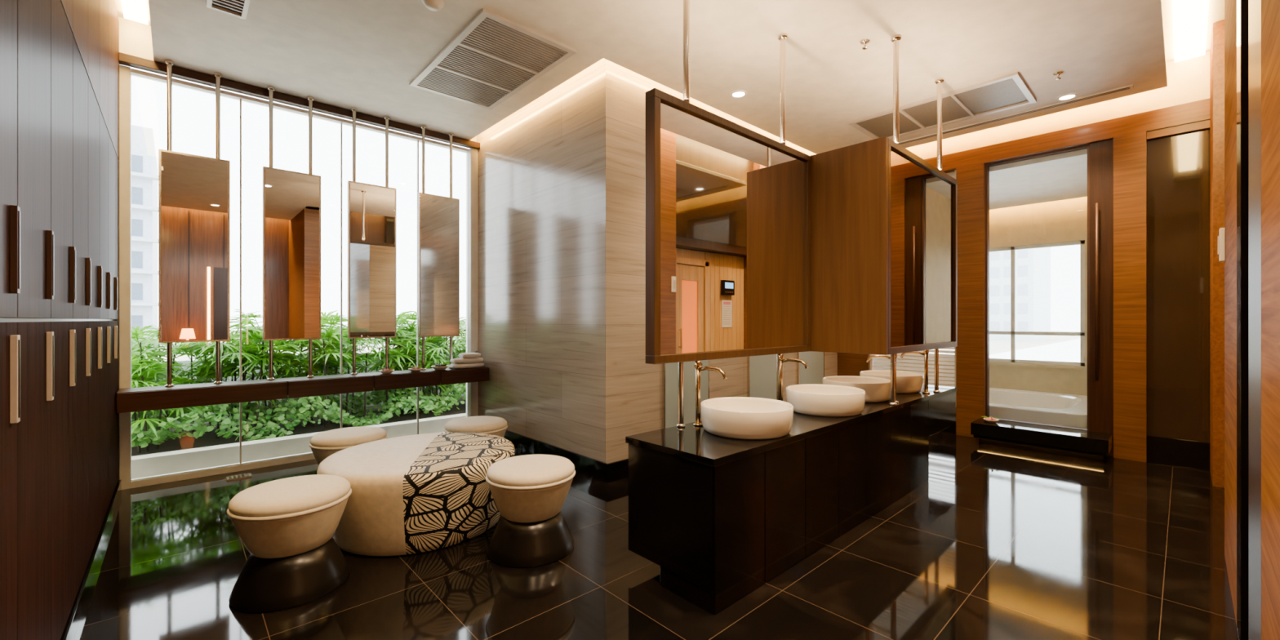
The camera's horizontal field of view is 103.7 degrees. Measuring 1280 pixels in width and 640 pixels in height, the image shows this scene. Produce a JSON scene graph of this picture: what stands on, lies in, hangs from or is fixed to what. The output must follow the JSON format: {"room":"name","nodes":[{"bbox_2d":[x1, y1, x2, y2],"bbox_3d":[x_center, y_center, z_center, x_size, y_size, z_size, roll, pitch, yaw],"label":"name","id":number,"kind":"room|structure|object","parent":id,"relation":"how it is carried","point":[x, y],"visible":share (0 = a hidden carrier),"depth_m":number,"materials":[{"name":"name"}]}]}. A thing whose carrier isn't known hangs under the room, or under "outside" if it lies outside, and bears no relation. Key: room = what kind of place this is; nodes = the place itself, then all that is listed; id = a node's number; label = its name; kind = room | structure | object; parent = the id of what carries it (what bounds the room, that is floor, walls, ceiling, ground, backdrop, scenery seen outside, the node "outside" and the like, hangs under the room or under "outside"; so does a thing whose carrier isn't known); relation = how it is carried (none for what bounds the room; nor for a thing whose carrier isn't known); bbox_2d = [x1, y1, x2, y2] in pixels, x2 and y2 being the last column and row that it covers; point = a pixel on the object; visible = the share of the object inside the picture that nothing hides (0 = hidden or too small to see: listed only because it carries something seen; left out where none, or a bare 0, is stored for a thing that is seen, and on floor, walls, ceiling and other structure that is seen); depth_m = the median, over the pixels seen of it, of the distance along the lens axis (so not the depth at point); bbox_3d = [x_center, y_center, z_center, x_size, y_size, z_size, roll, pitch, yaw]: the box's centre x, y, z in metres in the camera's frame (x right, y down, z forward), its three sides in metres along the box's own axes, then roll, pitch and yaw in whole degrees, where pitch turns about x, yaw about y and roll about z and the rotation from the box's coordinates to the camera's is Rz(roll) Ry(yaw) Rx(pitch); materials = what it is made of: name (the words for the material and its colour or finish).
{"room":"changing room","nodes":[
{"label":"changing room","id":0,"kind":"room"},
{"bbox_2d":[114,16,476,479],"bbox_3d":[-3.174,-0.510,4.678,3.400,3.620,0.120,0,0,-43],"label":"wall","id":1,"kind":"structure","parent":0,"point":[135,37],"depth_m":3.91,"materials":[{"name":"white paint"}]},
{"bbox_2d":[119,64,478,489],"bbox_3d":[-2.946,-0.325,4.827,2.857,3.250,0.130,0,0,-43],"label":"window","id":2,"kind":"structure","parent":1,"relation":"in","point":[126,73],"depth_m":4.23,"materials":[{"name":"white paint"}]},
{"bbox_2d":[118,52,479,149],"bbox_3d":[-2.894,-1.982,4.773,2.860,0.065,0.080,0,0,-43],"label":"trim","id":3,"kind":"structure","parent":1,"relation":"attached to","point":[126,60],"depth_m":4.46,"materials":[{"name":"brown wood"}]},
{"bbox_2d":[116,366,488,413],"bbox_3d":[-2.796,0.593,4.654,2.833,0.145,0.318,0,0,-43],"label":"shelf","id":4,"kind":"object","parent":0,"point":[153,397],"depth_m":4.24,"materials":[{"name":"brown wood"}]},
{"bbox_2d":[378,367,395,373],"bbox_3d":[-2.455,0.489,4.876,0.144,0.060,0.139,0,0,-15],"label":"dish","id":5,"kind":"object","parent":4,"relation":"on","point":[390,370],"visible":1,"depth_m":4.84,"materials":[{"name":"beige ceramic"}]},
{"bbox_2d":[408,364,423,372],"bbox_3d":[-2.257,0.489,5.059,0.144,0.060,0.139,0,0,-15],"label":"dish","id":6,"kind":"object","parent":4,"relation":"on","point":[413,369],"visible":1,"depth_m":5.03,"materials":[{"name":"beige ceramic"}]},
{"bbox_2d":[431,362,450,370],"bbox_3d":[-2.079,0.480,5.236,0.188,0.078,0.181,0,0,-15],"label":"dish","id":7,"kind":"object","parent":4,"relation":"on","point":[442,366],"visible":1,"depth_m":5.19,"materials":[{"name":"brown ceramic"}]},
{"bbox_2d":[448,352,484,368],"bbox_3d":[-1.873,0.437,5.436,0.338,0.163,0.175,0,0,-43],"label":"folded towels","id":8,"kind":"object","parent":4,"relation":"on","point":[466,360],"visible":1,"depth_m":5.37,"materials":[{"name":"fabric"}]},
{"bbox_2d":[73,431,1239,639],"bbox_3d":[0.841,1.360,3.328,7.550,0.120,7.550,0,0,-43],"label":"floor","id":9,"kind":"structure","parent":0,"point":[999,542],"depth_m":2.56,"materials":[{"name":"black tile"}]},
{"bbox_2d":[0,0,121,639],"bbox_3d":[-2.732,-0.480,2.106,0.551,3.560,4.200,0,0,-43],"label":"tall cabinet","id":10,"kind":"object","parent":9,"relation":"on","point":[60,487],"visible":1,"depth_m":1.79,"materials":[{"name":"brown wood"}]},
{"bbox_2d":[226,472,252,480],"bbox_3d":[-3.308,1.292,4.145,0.160,0.013,0.100,0,0,-43],"label":"floor drain","id":11,"kind":"object","parent":9,"relation":"on","point":[245,475],"visible":1,"depth_m":4.13,"materials":[{"name":"metal"}]},
{"bbox_2d":[226,474,351,613],"bbox_3d":[-1.702,1.056,2.464,0.502,0.488,0.502,0,0,-43],"label":"upholstered stool","id":12,"kind":"object","parent":9,"relation":"on","point":[287,526],"visible":1,"depth_m":2.31,"materials":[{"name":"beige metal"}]},
{"bbox_2d":[308,426,387,465],"bbox_3d":[-2.124,1.056,3.673,0.497,0.488,0.497,0,0,-43],"label":"upholstered stool","id":13,"kind":"object","parent":9,"relation":"on","point":[322,445],"visible":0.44,"depth_m":3.51,"materials":[{"name":"beige fabric"}]},
{"bbox_2d":[316,432,515,555],"bbox_3d":[-1.389,1.060,3.223,1.153,0.471,1.096,0,0,-43],"label":"round ottoman","id":14,"kind":"object","parent":9,"relation":"on","point":[417,493],"visible":0.86,"depth_m":2.80,"materials":[{"name":"beige fabric"}]},
{"bbox_2d":[444,415,507,437],"bbox_3d":[-1.335,1.056,4.102,0.497,0.488,0.497,0,0,-43],"label":"upholstered stool","id":15,"kind":"object","parent":9,"relation":"on","point":[494,425],"visible":0.41,"depth_m":3.97,"materials":[{"name":"beige leather"}]},
{"bbox_2d":[485,454,575,568],"bbox_3d":[-0.621,1.056,2.870,0.502,0.488,0.502,0,0,-43],"label":"upholstered stool","id":16,"kind":"object","parent":9,"relation":"on","point":[530,492],"visible":1,"depth_m":2.70,"materials":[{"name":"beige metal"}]},
{"bbox_2d":[625,384,957,614],"bbox_3d":[1.400,0.955,3.591,3.472,0.690,0.592,0,0,-43],"label":"vanity","id":17,"kind":"object","parent":9,"relation":"on","point":[721,517],"depth_m":2.56,"materials":[{"name":"brown wood"}]},
{"bbox_2d":[693,360,727,426],"bbox_3d":[0.396,0.423,2.844,0.060,0.372,0.233,0,0,-43],"label":"faucet","id":18,"kind":"object","parent":17,"relation":"on","point":[697,365],"visible":0.96,"depth_m":2.90,"materials":[{"name":"gold metal"}]},
{"bbox_2d":[700,396,793,439],"bbox_3d":[0.586,0.535,2.772,0.500,0.147,0.500,0,0,-43],"label":"basin","id":19,"kind":"object","parent":17,"relation":"in","point":[747,418],"visible":1,"depth_m":2.59,"materials":[{"name":"white ceramic"}]},
{"bbox_2d":[777,353,808,400],"bbox_3d":[1.043,0.423,3.441,0.060,0.372,0.233,0,0,-43],"label":"faucet","id":20,"kind":"object","parent":17,"relation":"on","point":[780,357],"visible":0.76,"depth_m":3.49,"materials":[{"name":"gold metal"}]},
{"bbox_2d":[786,384,865,417],"bbox_3d":[1.240,0.535,3.375,0.500,0.147,0.500,0,0,-43],"label":"basin","id":21,"kind":"object","parent":17,"relation":"in","point":[819,400],"visible":0.98,"depth_m":3.19,"materials":[{"name":"white ceramic"}]},
{"bbox_2d":[822,375,890,402],"bbox_3d":[1.690,0.535,3.920,0.500,0.147,0.500,0,0,-43],"label":"basin","id":22,"kind":"object","parent":17,"relation":"in","point":[877,389],"visible":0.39,"depth_m":3.72,"materials":[{"name":"white ceramic"}]},
{"bbox_2d":[866,353,898,403],"bbox_3d":[1.819,0.423,3.779,0.060,0.372,0.233,0,0,-43],"label":"faucet","id":23,"kind":"object","parent":17,"relation":"on","point":[871,357],"visible":0.49,"depth_m":3.75,"materials":[{"name":"gold metal"}]},
{"bbox_2d":[859,369,924,393],"bbox_3d":[2.189,0.535,4.381,0.500,0.147,0.500,0,0,-43],"label":"basin","id":24,"kind":"object","parent":17,"relation":"in","point":[907,382],"visible":0.49,"depth_m":4.17,"materials":[{"name":"white ceramic"}]},
{"bbox_2d":[900,350,929,393],"bbox_3d":[2.319,0.423,4.240,0.060,0.372,0.233,0,0,-43],"label":"faucet","id":25,"kind":"object","parent":17,"relation":"on","point":[925,353],"visible":0.8,"depth_m":4.17,"materials":[{"name":"gold metal"}]},
{"bbox_2d":[970,417,1112,461],"bbox_3d":[3.960,1.188,5.002,0.365,0.225,1.060,0,0,-43],"label":"step","id":26,"kind":"structure","parent":9,"relation":"on","point":[1095,446],"depth_m":4.87,"materials":[{"name":"black stone"}]},
{"bbox_2d":[982,415,999,422],"bbox_3d":[3.696,1.044,5.287,0.144,0.060,0.139,0,0,-15],"label":"dish","id":27,"kind":"object","parent":26,"relation":"on","point":[990,420],"visible":1,"depth_m":5.26,"materials":[{"name":"beige ceramic"}]},
{"bbox_2d":[476,57,837,463],"bbox_3d":[0.402,-0.510,6.266,4.010,3.620,2.395,0,0,-43],"label":"wall","id":28,"kind":"structure","parent":0,"point":[562,178],"depth_m":4.52,"materials":[{"name":"beige stone"}]},
{"bbox_2d":[503,430,628,483],"bbox_3d":[0.385,1.225,6.196,3.930,0.150,2.355,0,0,-43],"label":"baseboard","id":29,"kind":"structure","parent":28,"relation":"attached to","point":[602,471],"depth_m":4.27,"materials":[{"name":"black stone"}]},
{"bbox_2d":[115,0,1224,154],"bbox_3d":[0.846,-2.210,3.264,7.670,0.380,7.650,0,0,-43],"label":"ceiling","id":30,"kind":"structure","parent":0,"point":[365,55],"depth_m":3.75,"materials":[{"name":"paint"}]},
{"bbox_2d":[120,0,148,25],"bbox_3d":[-2.481,-2.299,2.357,0.130,0.038,4.030,0,0,-43],"label":"light strip","id":31,"kind":"object","parent":30,"relation":"attached to","point":[136,11],"visible":1,"depth_m":3.71,"materials":[{"name":"white"}]},
{"bbox_2d":[158,59,230,386],"bbox_3d":[-3.552,-0.750,4.014,0.424,2.537,0.078,0,0,-43],"label":"mirror","id":32,"kind":"object","parent":30,"relation":"hanging from","point":[194,190],"visible":1,"depth_m":3.98,"materials":[{"name":"brown mirror"}]},
{"bbox_2d":[206,0,250,19],"bbox_3d":[-2.533,-2.009,3.099,0.200,0.020,0.490,0,0,-43],"label":"grille","id":33,"kind":"object","parent":30,"relation":"in","point":[237,8],"depth_m":3.22,"materials":[{"name":"white metal"}]},
{"bbox_2d":[262,85,320,380],"bbox_3d":[-3.080,-0.750,4.451,0.424,2.537,0.078,0,0,-43],"label":"mirror","id":34,"kind":"object","parent":30,"relation":"hanging from","point":[291,200],"visible":1,"depth_m":4.41,"materials":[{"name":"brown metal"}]},
{"bbox_2d":[347,107,396,374],"bbox_3d":[-2.607,-0.750,4.887,0.424,2.537,0.078,0,0,-43],"label":"mirror","id":35,"kind":"object","parent":30,"relation":"hanging from","point":[371,208],"visible":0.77,"depth_m":4.85,"materials":[{"name":"brown metal"}]},
{"bbox_2d":[421,0,444,11],"bbox_3d":[-1.309,-1.994,3.173,0.136,0.049,0.136,0,0,-43],"label":"smoke detector","id":36,"kind":"object","parent":30,"relation":"attached to","point":[432,5],"visible":1,"depth_m":3.15,"materials":[{"name":"white paint"}]},
{"bbox_2d":[417,124,459,369],"bbox_3d":[-2.135,-0.750,5.323,0.424,2.537,0.078,0,0,-43],"label":"mirror","id":37,"kind":"object","parent":30,"relation":"hanging from","point":[438,216],"visible":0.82,"depth_m":5.28,"materials":[{"name":"brown metal"}]},
{"bbox_2d":[409,8,577,110],"bbox_3d":[-1.219,-2.009,4.019,0.740,0.020,1.400,0,0,-43],"label":"grille","id":38,"kind":"object","parent":30,"relation":"in","point":[494,57],"depth_m":3.90,"materials":[{"name":"white metal"}]},
{"bbox_2d":[730,89,746,97],"bbox_3d":[0.881,-2.014,4.487,0.148,0.010,0.148,0,0,-43],"label":"recessed light","id":39,"kind":"object","parent":30,"relation":"in","point":[736,94],"visible":1,"depth_m":4.49,"materials":[{"name":"white paint"}]},
{"bbox_2d":[645,0,957,427],"bbox_3d":[1.415,-0.704,3.576,3.210,2.628,0.618,0,0,-43],"label":"mirror cabinet","id":40,"kind":"object","parent":30,"relation":"hanging from","point":[757,244],"visible":0.93,"depth_m":3.44,"materials":[{"name":"brown wood"}]},
{"bbox_2d":[859,39,870,49],"bbox_3d":[1.632,-1.994,3.643,0.070,0.049,0.070,0,0,-43],"label":"sprinkler","id":41,"kind":"object","parent":30,"relation":"attached to","point":[864,42],"visible":1,"depth_m":3.63,"materials":[{"name":"metal"}]},
{"bbox_2d":[847,71,1036,139],"bbox_3d":[2.878,-2.009,4.866,0.770,0.020,1.410,0,0,-43],"label":"grille","id":42,"kind":"object","parent":30,"relation":"in","point":[1008,91],"depth_m":4.76,"materials":[{"name":"white metal"}]},
{"bbox_2d":[898,84,1133,145],"bbox_3d":[3.470,-2.013,5.175,0.080,0.013,2.300,0,0,-43],"label":"ceiling vent","id":43,"kind":"object","parent":30,"relation":"in","point":[1130,86],"visible":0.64,"depth_m":4.86,"materials":[{"name":"white metal"}]},
{"bbox_2d":[1053,71,1063,79],"bbox_3d":[3.420,-1.994,4.109,0.070,0.049,0.070,0,0,-43],"label":"sprinkler","id":44,"kind":"object","parent":30,"relation":"attached to","point":[1056,73],"visible":1,"depth_m":4.10,"materials":[{"name":"metal"}]},
{"bbox_2d":[1056,93,1077,100],"bbox_3d":[3.862,-2.014,4.544,0.148,0.010,0.148,0,0,-43],"label":"recessed light","id":45,"kind":"object","parent":30,"relation":"in","point":[1068,96],"visible":1,"depth_m":4.54,"materials":[{"name":"white paint"}]},
{"bbox_2d":[1172,0,1208,62],"bbox_3d":[3.052,-2.299,2.775,4.750,0.038,0.180,0,0,-43],"label":"light strip","id":46,"kind":"object","parent":30,"relation":"attached to","point":[1190,17],"visible":1,"depth_m":3.92,"materials":[{"name":"white"}]},
{"bbox_2d":[874,196,1087,395],"bbox_3d":[4.614,-0.200,6.775,2.670,3.200,3.100,0,0,-43],"label":"wall","id":47,"kind":"structure","parent":0,"point":[1060,220],"depth_m":7.27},
{"bbox_2d":[921,240,1084,366],"bbox_3d":[5.462,-0.230,7.714,0.070,1.740,2.070,0,0,-43],"label":"window","id":48,"kind":"structure","parent":47,"relation":"in","point":[1082,243],"depth_m":7.30,"materials":[{"name":"white paint"}]},
{"bbox_2d":[948,148,1087,209],"bbox_3d":[4.553,-1.775,6.841,2.670,0.250,2.920,0,0,-43],"label":"ceiling","id":49,"kind":"structure","parent":0,"point":[1061,176],"depth_m":5.92,"materials":[{"name":"paint"}]},
{"bbox_2d":[837,51,1210,471],"bbox_3d":[3.767,-0.510,5.606,0.160,3.620,3.430,0,0,-43],"label":"wall","id":50,"kind":"structure","parent":0,"point":[1149,150],"depth_m":4.62,"materials":[{"name":"brown wood"}]},
{"bbox_2d":[870,169,955,386],"bbox_3d":[3.322,-0.360,6.132,0.060,2.720,0.993,0,0,-43],"label":"window blind","id":51,"kind":"object","parent":50,"relation":"attached to","point":[873,362],"visible":0.14,"depth_m":5.97,"materials":[{"name":"white paint"}]},
{"bbox_2d":[985,143,1089,431],"bbox_3d":[4.133,-0.310,5.254,0.080,2.820,0.863,0,0,-43],"label":"window","id":52,"kind":"structure","parent":50,"relation":"in","point":[988,166],"depth_m":5.38,"materials":[{"name":"brown metal"}]},
{"bbox_2d":[1094,202,1098,380],"bbox_3d":[4.390,-0.270,4.826,0.062,1.700,0.024,0,0,-43],"label":"handle","id":53,"kind":"object","parent":50,"relation":"attached to","point":[1096,205],"visible":1,"depth_m":4.80,"materials":[{"name":"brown metal"}]},
{"bbox_2d":[989,387,1087,428],"bbox_3d":[4.643,1.135,6.353,1.800,0.325,1.720,0,0,-43],"label":"bathtub","id":54,"kind":"object","parent":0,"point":[1042,407],"visible":0.41,"depth_m":5.71,"materials":[{"name":"white ceramic"}]},
{"bbox_2d":[1209,0,1279,639],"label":"door","id":55,"kind":"structure","parent":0,"point":[1245,50],"depth_m":1.97,"materials":[{"name":"brown wood"}]},
{"bbox_2d":[1217,227,1225,262],"bbox_3d":[3.179,-0.410,2.748,0.060,0.180,0.025,0,0,-43],"label":"wall switch","id":56,"kind":"object","parent":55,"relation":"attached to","point":[1221,238],"visible":1,"depth_m":2.73,"materials":[{"name":"white paint"}]},
{"label":"outside","id":57,"kind":"structure","parent":0,"visible":0},
{"bbox_2d":[146,327,1079,360],"bbox_3d":[-25.087,1.400,41.933,140.000,0.200,84.340,0,0,-43],"label":"ground","id":58,"kind":"structure","parent":57,"point":[995,346],"depth_m":27.68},
{"bbox_2d":[131,124,158,348],"bbox_3d":[-25.662,-3.420,22.243,6.450,9.560,8.500,0,0,-43],"label":"building","id":59,"kind":"structure","parent":58,"relation":"on","point":[144,177],"depth_m":21.31,"materials":[{"name":"white"}]},
{"bbox_2d":[131,348,466,479],"bbox_3d":[-3.067,0.905,6.273,12.000,0.910,1.860,0,0,-43],"label":"planter bed","id":60,"kind":"object","parent":58,"relation":"on","point":[186,453],"visible":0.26,"depth_m":4.79,"materials":[{"name":"soil"}]},
{"bbox_2d":[131,335,165,383],"bbox_3d":[-5.120,0.604,4.805,1.099,1.132,1.104,0,0,2],"label":"palm","id":61,"kind":"object","parent":60,"relation":"on","point":[132,336],"visible":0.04,"depth_m":4.89,"materials":[{"name":"plant"}]},
{"bbox_2d":[131,325,215,453],"bbox_3d":[-4.586,0.610,4.589,1.232,1.123,1.187,0,0,-4],"label":"palm","id":62,"kind":"object","parent":60,"relation":"on","point":[143,371],"visible":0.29,"depth_m":4.53,"materials":[{"name":"plant"}]},
{"bbox_2d":[131,322,266,435],"bbox_3d":[-4.704,0.570,5.237,1.321,1.200,1.046,0,0,-1],"label":"palm","id":63,"kind":"object","parent":60,"relation":"on","point":[198,375],"visible":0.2,"depth_m":5.12,"materials":[{"name":"plant"}]},
{"bbox_2d":[169,309,322,431],"bbox_3d":[-4.175,0.528,5.543,1.361,1.287,1.412,0,0,-21],"label":"palm","id":64,"kind":"object","parent":60,"relation":"on","point":[204,366],"visible":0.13,"depth_m":5.26,"materials":[{"name":"plant"}]},
{"bbox_2d":[173,311,324,438],"bbox_3d":[-4.014,0.523,5.204,1.264,1.294,1.258,0,0,-34],"label":"palm","id":65,"kind":"object","parent":60,"relation":"on","point":[256,333],"visible":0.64,"depth_m":5.09,"materials":[{"name":"plant"}]},
{"bbox_2d":[131,367,466,448],"bbox_3d":[-3.422,0.844,5.777,6.069,0.665,1.333,0,0,-43],"label":"ground cover","id":66,"kind":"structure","parent":60,"relation":"on","point":[433,402],"depth_m":5.15,"materials":[{"name":"green plant"}]},
{"bbox_2d":[252,312,373,428],"bbox_3d":[-3.528,0.543,5.644,1.095,1.255,1.382,0,0,1],"label":"palm","id":67,"kind":"object","parent":60,"relation":"on","point":[325,352],"visible":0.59,"depth_m":5.47,"materials":[{"name":"plant"}]},
{"bbox_2d":[284,310,392,414],"bbox_3d":[-3.725,0.530,6.124,1.250,1.281,1.244,0,0,44],"label":"palm","id":68,"kind":"object","parent":60,"relation":"on","point":[331,312],"visible":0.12,"depth_m":6.03,"materials":[{"name":"plant"}]},
{"bbox_2d":[317,311,454,417],"bbox_3d":[-3.059,0.528,6.083,1.360,1.286,1.411,0,0,16],"label":"palm","id":69,"kind":"object","parent":60,"relation":"on","point":[398,342],"visible":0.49,"depth_m":6.00,"materials":[{"name":"plant"}]},
{"bbox_2d":[356,311,442,412],"bbox_3d":[-3.043,0.514,6.617,1.144,1.312,1.445,0,0,9],"label":"palm","id":70,"kind":"object","parent":60,"relation":"on","point":[414,317],"visible":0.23,"depth_m":6.34,"materials":[{"name":"plant"}]},
{"bbox_2d":[390,316,466,411],"bbox_3d":[-2.656,0.557,6.500,1.196,1.226,1.190,0,0,-14],"label":"palm","id":71,"kind":"object","parent":60,"relation":"on","point":[438,350],"visible":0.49,"depth_m":6.38,"materials":[{"name":"plant"}]},
{"bbox_2d":[401,319,466,404],"bbox_3d":[-2.680,0.519,7.047,1.432,1.305,1.380,0,0,-43],"label":"palm","id":72,"kind":"object","parent":60,"relation":"on","point":[461,329],"visible":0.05,"depth_m":6.95,"materials":[{"name":"plant"}]},
{"bbox_2d":[444,329,466,359],"bbox_3d":[-2.151,0.616,7.024,1.218,1.108,0.967,0,0,-37],"label":"palm","id":73,"kind":"object","parent":60,"relation":"on","point":[458,353],"visible":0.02,"depth_m":6.69,"materials":[{"name":"plant"}]},
{"bbox_2d":[989,247,1050,341],"bbox_3d":[26.335,-2.670,34.846,6.030,8.060,2.500,0,0,-43],"label":"building","id":74,"kind":"structure","parent":58,"relation":"on","point":[1033,266],"depth_m":32.99,"materials":[{"name":"white"}]}
]}

